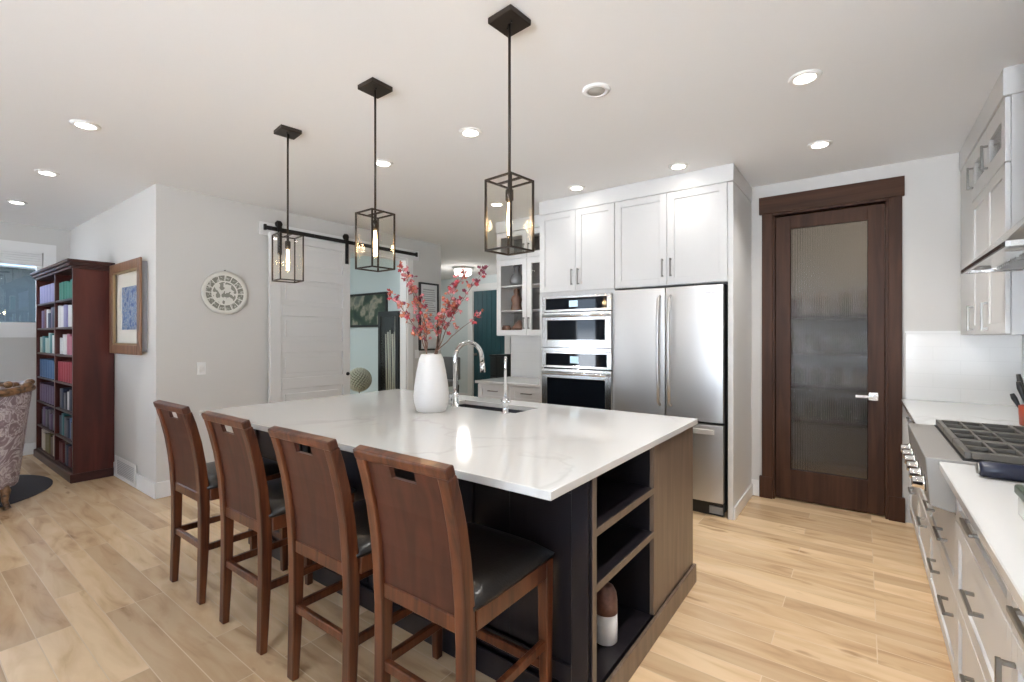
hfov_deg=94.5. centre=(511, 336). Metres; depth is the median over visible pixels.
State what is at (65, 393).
book
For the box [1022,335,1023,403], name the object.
backsplash
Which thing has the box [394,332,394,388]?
reed
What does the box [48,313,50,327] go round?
book
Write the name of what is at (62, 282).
book
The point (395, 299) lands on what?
branch
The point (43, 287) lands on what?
book
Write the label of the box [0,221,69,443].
wall
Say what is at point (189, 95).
ceiling
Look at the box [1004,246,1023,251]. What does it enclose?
lamp
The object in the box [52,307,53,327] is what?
book
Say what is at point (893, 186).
trim
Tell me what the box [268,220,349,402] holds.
door
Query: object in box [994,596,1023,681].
base cabinet
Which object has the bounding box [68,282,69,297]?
book
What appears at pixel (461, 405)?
sink
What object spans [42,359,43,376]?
book
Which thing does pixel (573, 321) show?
microwave
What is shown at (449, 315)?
branch
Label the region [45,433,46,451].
book
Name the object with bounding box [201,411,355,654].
counter stool
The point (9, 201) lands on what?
recessed light
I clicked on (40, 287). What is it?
book
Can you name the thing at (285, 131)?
pendant lantern
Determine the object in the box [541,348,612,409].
wall oven
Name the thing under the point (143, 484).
baseboard
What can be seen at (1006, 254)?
range hood
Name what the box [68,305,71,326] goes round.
book
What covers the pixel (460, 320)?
wall
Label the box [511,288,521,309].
vase
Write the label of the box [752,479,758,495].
baseboard
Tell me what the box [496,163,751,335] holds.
upper cabinet
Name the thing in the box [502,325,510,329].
jar
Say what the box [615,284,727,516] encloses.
fridge
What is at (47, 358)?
book
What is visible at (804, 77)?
recessed light
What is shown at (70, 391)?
book
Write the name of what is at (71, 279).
book
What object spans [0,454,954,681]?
floor
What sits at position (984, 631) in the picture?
base cabinet
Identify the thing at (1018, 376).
utensil
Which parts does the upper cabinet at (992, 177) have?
handle, handle, door, door, handle, handle, door, door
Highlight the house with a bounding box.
[0,263,35,322]
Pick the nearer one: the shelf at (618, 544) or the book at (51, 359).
the shelf at (618, 544)
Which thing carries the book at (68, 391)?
on the bookcase at (92, 413)
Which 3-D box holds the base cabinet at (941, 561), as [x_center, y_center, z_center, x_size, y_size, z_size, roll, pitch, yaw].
[2.161,1.040,1.977,0.622,0.740,0.909,0,0,37]
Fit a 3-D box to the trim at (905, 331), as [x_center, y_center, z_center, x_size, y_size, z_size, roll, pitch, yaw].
[3.229,-0.035,3.409,0.613,0.015,0.015,0,0,37]
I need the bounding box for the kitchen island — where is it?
[248,426,695,681]
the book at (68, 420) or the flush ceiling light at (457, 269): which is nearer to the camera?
the book at (68, 420)
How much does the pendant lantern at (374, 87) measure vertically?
0.975 m
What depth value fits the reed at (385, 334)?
7.06 m
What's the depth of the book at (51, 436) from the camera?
5.25 m
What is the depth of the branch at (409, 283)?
3.03 m
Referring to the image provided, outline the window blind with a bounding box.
[0,249,41,266]
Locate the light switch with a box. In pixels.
[197,362,205,374]
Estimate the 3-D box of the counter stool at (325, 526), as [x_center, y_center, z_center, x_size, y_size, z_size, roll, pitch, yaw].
[-0.638,0.885,1.993,0.444,1.051,0.569,0,0,37]
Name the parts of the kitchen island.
panel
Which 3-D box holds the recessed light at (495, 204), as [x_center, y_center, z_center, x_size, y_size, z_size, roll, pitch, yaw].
[-0.152,-1.324,4.745,0.152,0.012,0.152,0,0,37]
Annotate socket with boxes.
[285,235,290,248]
[373,213,378,229]
[505,179,513,201]
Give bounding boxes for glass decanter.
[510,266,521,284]
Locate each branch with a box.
[387,289,429,351]
[397,260,427,350]
[408,280,433,348]
[416,311,434,353]
[433,298,462,353]
[435,267,467,353]
[436,265,487,353]
[437,308,483,351]
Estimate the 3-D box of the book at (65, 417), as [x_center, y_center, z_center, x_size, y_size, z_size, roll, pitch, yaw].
[-4.561,0.929,4.955,0.100,0.198,0.180,0,0,37]
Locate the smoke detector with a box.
[582,82,610,97]
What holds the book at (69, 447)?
on the bookcase at (92, 413)
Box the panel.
[728,182,751,519]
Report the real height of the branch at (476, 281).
0.917 m
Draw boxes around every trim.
[467,282,510,395]
[759,176,904,215]
[759,196,904,522]
[905,331,960,332]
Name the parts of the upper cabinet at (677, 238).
door, handle, door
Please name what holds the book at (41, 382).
on the bookcase at (92, 413)
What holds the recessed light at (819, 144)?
in the ceiling
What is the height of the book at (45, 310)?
0.216 m
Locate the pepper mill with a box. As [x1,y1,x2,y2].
[975,461,1023,481]
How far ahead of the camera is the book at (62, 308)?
4.91 m
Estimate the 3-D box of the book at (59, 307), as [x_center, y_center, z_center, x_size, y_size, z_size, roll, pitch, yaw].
[-4.727,-0.211,5.064,0.117,0.227,0.180,0,0,37]
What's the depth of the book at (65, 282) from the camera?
4.87 m
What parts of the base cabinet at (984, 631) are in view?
handle, handle, drawer, handle, drawer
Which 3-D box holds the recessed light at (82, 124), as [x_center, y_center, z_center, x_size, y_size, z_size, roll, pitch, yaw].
[-2.677,-1.324,2.970,0.152,0.012,0.152,0,0,37]
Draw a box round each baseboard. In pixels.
[22,442,35,455]
[113,461,155,498]
[156,480,170,498]
[734,484,752,519]
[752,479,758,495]
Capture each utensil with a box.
[1010,393,1019,406]
[1016,374,1023,387]
[1016,381,1023,402]
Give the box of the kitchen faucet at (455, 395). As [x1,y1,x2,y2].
[449,340,485,407]
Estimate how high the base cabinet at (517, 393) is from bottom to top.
0.889 m
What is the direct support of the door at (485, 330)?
in the wall at (460, 320)
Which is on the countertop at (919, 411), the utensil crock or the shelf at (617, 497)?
the utensil crock
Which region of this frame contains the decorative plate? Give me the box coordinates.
[201,271,247,314]
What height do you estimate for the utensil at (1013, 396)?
0.155 m
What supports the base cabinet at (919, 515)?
on the floor
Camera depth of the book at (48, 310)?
5.40 m
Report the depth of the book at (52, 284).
5.17 m
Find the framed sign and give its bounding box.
[418,282,438,350]
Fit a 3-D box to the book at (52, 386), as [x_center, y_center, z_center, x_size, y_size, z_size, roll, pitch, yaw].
[-4.974,0.644,5.246,0.120,0.204,0.180,0,0,37]
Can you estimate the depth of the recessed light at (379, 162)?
3.61 m
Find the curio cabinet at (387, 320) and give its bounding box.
[378,311,399,390]
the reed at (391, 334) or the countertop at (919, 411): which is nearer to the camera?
the countertop at (919, 411)
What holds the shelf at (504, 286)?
attached to the upper cabinet at (529, 291)
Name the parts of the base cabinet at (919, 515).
handle, drawer, handle, drawer, drawer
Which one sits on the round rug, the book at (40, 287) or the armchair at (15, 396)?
the armchair at (15, 396)
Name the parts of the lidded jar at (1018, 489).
lid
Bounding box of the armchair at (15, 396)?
[0,379,35,509]
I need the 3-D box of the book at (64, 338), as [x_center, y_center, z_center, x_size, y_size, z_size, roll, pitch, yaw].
[-4.565,0.093,4.949,0.100,0.182,0.180,0,0,37]
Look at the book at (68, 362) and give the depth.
4.74 m
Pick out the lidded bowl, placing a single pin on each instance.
(518, 325)
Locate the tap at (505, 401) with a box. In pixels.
[501,356,510,413]
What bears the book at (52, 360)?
on the bookcase at (92, 413)
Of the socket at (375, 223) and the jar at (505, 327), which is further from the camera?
the jar at (505, 327)
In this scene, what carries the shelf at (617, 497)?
attached to the kitchen island
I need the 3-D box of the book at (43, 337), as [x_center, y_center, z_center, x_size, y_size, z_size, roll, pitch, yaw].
[-5.371,0.089,5.545,0.120,0.190,0.180,0,0,37]
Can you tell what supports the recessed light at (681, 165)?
in the ceiling
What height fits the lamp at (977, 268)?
0.008 m
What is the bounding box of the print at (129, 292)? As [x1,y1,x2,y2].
[122,285,136,329]
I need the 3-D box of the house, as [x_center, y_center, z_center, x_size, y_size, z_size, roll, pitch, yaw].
[-10.095,0.185,6.869,1.000,3.450,11.400,0,0,37]
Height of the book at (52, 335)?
0.199 m
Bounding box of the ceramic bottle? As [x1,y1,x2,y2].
[597,582,617,645]
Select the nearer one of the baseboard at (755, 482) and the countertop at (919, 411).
the countertop at (919, 411)
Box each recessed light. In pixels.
[6,200,27,204]
[34,169,59,175]
[69,119,100,130]
[373,159,392,166]
[459,127,481,137]
[489,202,503,206]
[568,185,584,190]
[668,162,688,169]
[788,69,822,85]
[807,140,832,148]
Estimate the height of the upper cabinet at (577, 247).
0.770 m
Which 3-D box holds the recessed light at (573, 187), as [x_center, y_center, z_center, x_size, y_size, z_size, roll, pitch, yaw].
[0.576,-1.324,4.223,0.152,0.012,0.152,0,0,37]
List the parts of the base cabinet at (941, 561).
handle, handle, handle, drawer, handle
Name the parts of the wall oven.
handle, trim, control glass, door, control panel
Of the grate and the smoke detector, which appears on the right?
the grate
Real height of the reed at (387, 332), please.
0.951 m
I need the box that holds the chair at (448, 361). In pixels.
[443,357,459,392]
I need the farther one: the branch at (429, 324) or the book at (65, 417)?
the book at (65, 417)
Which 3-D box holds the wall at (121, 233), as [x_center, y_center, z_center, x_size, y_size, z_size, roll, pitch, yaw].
[-4.338,0.040,5.112,2.940,2.740,0.120,0,0,37]
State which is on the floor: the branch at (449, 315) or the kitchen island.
the kitchen island
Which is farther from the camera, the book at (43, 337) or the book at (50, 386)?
the book at (43, 337)
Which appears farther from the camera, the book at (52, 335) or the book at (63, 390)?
the book at (52, 335)
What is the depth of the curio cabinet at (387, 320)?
7.09 m
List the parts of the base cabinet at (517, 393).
drawer, drawer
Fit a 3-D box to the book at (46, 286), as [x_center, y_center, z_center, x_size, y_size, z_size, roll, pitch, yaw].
[-5.231,-0.481,5.438,0.141,0.204,0.180,0,0,37]
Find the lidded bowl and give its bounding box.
[511,320,521,329]
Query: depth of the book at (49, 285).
5.26 m
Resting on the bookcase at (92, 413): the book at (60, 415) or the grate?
the book at (60, 415)
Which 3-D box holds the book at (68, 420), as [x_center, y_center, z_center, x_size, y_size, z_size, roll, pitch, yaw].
[-4.479,0.940,4.892,0.100,0.176,0.180,0,0,37]
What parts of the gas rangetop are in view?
knob, knob, knob, knob, knob, knob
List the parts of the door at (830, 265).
glass pane, handle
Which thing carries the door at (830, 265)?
in the wall at (931, 201)
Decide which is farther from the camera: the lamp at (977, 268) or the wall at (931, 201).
the wall at (931, 201)
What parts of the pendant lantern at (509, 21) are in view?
rod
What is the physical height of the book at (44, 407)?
0.214 m
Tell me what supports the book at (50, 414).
on the bookcase at (92, 413)
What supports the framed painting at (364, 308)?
attached to the wall at (363, 340)
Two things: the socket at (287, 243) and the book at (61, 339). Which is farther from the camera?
the book at (61, 339)
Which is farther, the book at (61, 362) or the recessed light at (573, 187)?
the book at (61, 362)
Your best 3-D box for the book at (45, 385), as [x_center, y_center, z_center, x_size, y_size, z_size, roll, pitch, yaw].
[-5.273,0.644,5.469,0.120,0.204,0.180,0,0,37]
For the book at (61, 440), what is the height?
0.202 m
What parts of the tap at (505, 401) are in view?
spout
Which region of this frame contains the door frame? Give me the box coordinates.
[259,221,418,389]
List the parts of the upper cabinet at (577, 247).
door, handle, door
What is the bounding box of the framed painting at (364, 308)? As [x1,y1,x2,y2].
[350,292,387,326]
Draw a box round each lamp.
[973,267,990,269]
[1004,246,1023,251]
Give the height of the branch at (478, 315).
0.628 m
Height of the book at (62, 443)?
0.202 m
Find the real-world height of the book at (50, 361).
0.204 m
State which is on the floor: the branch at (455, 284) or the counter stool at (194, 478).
the counter stool at (194, 478)
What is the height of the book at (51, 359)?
0.204 m
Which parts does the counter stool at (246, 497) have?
leg, rail, backrest, rail, leg, leg, seat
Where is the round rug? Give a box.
[0,475,52,506]
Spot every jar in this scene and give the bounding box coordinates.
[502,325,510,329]
[1014,484,1023,519]
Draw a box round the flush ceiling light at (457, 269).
[453,266,472,275]
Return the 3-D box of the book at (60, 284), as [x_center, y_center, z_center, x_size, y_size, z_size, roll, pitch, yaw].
[-4.728,-0.473,5.076,0.100,0.188,0.180,0,0,37]
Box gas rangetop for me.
[900,419,1023,512]
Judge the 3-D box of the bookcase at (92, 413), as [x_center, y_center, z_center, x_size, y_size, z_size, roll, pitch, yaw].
[-4.843,0.333,5.178,1.810,2.155,0.360,0,0,37]
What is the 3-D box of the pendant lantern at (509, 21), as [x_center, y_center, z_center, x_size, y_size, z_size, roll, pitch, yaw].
[-0.011,-0.843,1.979,0.148,0.975,0.148,0,0,42]
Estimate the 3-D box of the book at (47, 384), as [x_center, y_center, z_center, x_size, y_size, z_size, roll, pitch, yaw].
[-5.173,0.644,5.394,0.120,0.204,0.180,0,0,37]
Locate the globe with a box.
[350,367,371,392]
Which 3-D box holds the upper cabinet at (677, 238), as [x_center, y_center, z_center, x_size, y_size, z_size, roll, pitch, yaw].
[1.498,-0.810,4.209,0.932,0.770,0.790,0,0,37]
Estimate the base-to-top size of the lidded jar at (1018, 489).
0.082 m
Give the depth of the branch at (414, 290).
3.09 m
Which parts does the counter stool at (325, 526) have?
leg, rail, backrest, rail, leg, seat, leg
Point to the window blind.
(6, 256)
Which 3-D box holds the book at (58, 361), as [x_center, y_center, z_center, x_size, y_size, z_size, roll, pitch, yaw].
[-4.734,0.363,5.069,0.100,0.204,0.180,0,0,37]
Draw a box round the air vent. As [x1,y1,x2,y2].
[115,455,135,487]
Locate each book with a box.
[40,287,41,303]
[40,337,41,351]
[40,358,53,375]
[40,382,53,400]
[42,286,44,302]
[42,311,43,327]
[42,336,48,352]
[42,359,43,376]
[42,383,48,400]
[43,406,51,425]
[43,432,49,449]
[44,309,46,327]
[44,359,50,377]
[44,383,53,401]
[45,285,47,302]
[45,338,48,352]
[45,408,52,426]
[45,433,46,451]
[47,309,50,327]
[47,359,53,377]
[47,384,53,402]
[47,433,53,453]
[48,284,50,301]
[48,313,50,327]
[49,360,51,378]
[49,385,53,403]
[49,413,52,429]
[50,334,53,352]
[51,283,53,301]
[51,436,52,454]
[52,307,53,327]
[52,335,53,352]
[52,360,53,378]
[52,386,53,404]
[58,306,63,326]
[58,361,59,380]
[59,283,61,299]
[59,440,64,460]
[60,338,62,353]
[60,361,70,380]
[60,415,61,433]
[61,307,63,326]
[61,387,71,407]
[61,441,65,462]
[62,282,63,299]
[62,413,71,434]
[63,337,66,354]
[63,361,71,381]
[64,281,67,298]
[64,305,67,326]
[64,392,66,408]
[64,416,71,436]
[65,362,67,382]
[66,419,69,437]
[66,444,71,465]
[67,334,71,354]
[67,391,68,409]
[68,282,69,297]
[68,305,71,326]
[68,362,71,382]
[68,446,71,467]
[69,337,71,354]
[69,389,71,410]
[70,279,71,297]
[70,363,71,383]
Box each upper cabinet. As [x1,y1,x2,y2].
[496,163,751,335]
[540,203,618,293]
[615,182,727,289]
[959,63,1023,334]
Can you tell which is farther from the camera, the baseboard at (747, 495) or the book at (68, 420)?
the book at (68, 420)
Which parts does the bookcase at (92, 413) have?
shelf, shelf, shelf, shelf, shelf, shelf, shelf, shelf, shelf, shelf, shelf, shelf, shelf, shelf, cornice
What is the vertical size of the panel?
2.600 m
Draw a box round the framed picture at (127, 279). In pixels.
[109,257,146,354]
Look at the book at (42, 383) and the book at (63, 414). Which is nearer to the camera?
the book at (63, 414)
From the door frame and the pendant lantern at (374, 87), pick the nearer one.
the pendant lantern at (374, 87)
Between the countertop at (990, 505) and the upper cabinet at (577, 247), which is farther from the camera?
the upper cabinet at (577, 247)
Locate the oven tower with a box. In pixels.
[540,289,618,409]
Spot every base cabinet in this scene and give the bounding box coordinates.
[478,383,539,402]
[906,417,929,580]
[923,500,956,681]
[956,499,1013,681]
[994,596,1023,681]
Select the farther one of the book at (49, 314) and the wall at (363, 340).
the wall at (363, 340)
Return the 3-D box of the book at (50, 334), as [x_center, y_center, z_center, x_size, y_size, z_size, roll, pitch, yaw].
[-5.071,0.077,5.324,0.120,0.214,0.180,0,0,37]
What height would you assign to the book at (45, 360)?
0.204 m
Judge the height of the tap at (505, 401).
0.354 m
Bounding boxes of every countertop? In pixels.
[199,389,697,500]
[475,376,539,387]
[901,399,1021,425]
[939,462,1023,614]
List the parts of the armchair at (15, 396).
leg, crest rail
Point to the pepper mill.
(1013, 472)
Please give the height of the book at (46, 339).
0.169 m
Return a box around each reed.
[385,334,386,389]
[387,332,389,389]
[389,330,390,389]
[391,334,393,388]
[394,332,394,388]
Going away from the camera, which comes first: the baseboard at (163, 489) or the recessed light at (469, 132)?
the recessed light at (469, 132)
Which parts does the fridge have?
door, handle, handle, door, handle, freezer drawer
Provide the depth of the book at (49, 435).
5.31 m
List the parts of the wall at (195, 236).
barn door rail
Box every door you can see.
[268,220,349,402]
[474,290,504,396]
[776,204,884,514]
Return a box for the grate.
[934,424,1023,464]
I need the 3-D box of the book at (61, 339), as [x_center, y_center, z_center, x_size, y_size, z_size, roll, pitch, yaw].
[-4.726,0.098,5.080,0.100,0.172,0.180,0,0,37]
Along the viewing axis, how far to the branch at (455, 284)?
3.00 m
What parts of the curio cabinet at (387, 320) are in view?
panel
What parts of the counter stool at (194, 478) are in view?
leg, rail, backrest, rail, leg, seat, leg, leg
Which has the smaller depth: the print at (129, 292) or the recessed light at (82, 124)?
the recessed light at (82, 124)
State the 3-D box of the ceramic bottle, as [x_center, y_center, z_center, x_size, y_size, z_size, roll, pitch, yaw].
[0.403,1.181,2.036,0.100,0.244,0.100,0,0,37]
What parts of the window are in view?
sash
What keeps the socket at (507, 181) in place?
attached to the pendant lantern at (509, 21)
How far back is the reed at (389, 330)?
7.00 m
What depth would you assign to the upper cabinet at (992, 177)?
2.57 m
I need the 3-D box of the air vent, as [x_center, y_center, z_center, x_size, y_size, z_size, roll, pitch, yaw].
[-3.728,1.292,4.559,0.620,0.213,0.011,0,0,37]
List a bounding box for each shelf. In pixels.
[502,283,539,288]
[502,309,539,312]
[597,477,651,526]
[597,523,651,582]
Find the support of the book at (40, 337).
on the bookcase at (92, 413)
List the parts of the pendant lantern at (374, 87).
rod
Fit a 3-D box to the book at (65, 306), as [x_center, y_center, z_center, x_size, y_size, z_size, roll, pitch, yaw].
[-4.533,-0.212,4.920,0.117,0.229,0.180,0,0,37]
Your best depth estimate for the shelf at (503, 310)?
5.48 m
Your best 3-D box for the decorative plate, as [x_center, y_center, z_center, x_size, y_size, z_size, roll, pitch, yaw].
[-2.758,-0.418,4.547,0.030,0.412,0.412,0,0,37]
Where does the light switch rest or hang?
attached to the wall at (195, 236)
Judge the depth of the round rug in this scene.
4.40 m
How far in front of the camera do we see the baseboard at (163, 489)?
4.15 m
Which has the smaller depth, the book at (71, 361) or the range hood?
the range hood
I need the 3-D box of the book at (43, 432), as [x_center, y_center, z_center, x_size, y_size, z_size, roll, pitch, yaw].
[-5.370,1.214,5.547,0.120,0.192,0.180,0,0,37]
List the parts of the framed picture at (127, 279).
frame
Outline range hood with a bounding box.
[961,217,1023,273]
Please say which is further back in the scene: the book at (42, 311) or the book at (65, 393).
the book at (42, 311)
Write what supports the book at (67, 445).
on the bookcase at (92, 413)
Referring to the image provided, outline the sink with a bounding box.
[459,404,522,412]
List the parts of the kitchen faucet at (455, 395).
spout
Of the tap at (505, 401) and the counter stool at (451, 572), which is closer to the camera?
the counter stool at (451, 572)
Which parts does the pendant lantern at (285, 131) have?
rod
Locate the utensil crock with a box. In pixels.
[1018,404,1023,425]
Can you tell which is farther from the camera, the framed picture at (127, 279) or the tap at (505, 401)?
the framed picture at (127, 279)
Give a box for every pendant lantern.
[272,124,303,282]
[355,77,394,271]
[484,4,533,255]
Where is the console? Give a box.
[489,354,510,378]
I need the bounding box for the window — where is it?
[0,239,55,336]
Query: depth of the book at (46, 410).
5.39 m
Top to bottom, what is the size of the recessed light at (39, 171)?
0.012 m
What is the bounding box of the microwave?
[542,293,612,347]
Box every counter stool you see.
[153,400,287,604]
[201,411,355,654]
[268,426,441,681]
[353,445,553,681]
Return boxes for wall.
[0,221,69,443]
[70,187,150,479]
[151,184,440,482]
[350,256,399,393]
[441,274,496,392]
[511,153,1021,522]
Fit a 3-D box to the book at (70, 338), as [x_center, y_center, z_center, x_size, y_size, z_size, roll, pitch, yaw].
[-4.393,0.092,4.833,0.100,0.184,0.180,0,0,37]
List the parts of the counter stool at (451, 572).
leg, rail, backrest, rail, leg, seat, leg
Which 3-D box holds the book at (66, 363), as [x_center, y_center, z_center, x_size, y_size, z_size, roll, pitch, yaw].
[-4.485,0.363,4.883,0.100,0.204,0.180,0,0,37]
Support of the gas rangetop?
on the countertop at (990, 505)
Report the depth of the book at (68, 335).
4.80 m
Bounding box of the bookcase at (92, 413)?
[30,258,114,483]
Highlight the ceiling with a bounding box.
[0,0,1023,279]
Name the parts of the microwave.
handle, control glass, door, control panel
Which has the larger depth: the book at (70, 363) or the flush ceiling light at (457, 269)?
the flush ceiling light at (457, 269)
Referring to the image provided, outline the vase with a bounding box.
[414,353,448,412]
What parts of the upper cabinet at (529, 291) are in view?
door, door, panel, door, door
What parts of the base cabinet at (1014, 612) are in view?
handle, handle, drawer, door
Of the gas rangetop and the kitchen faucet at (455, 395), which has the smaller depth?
the gas rangetop
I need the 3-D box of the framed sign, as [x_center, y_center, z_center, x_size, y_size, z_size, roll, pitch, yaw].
[-1.174,-0.280,6.684,0.028,0.950,0.365,0,0,37]
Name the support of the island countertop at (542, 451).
on the kitchen island
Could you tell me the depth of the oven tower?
4.41 m

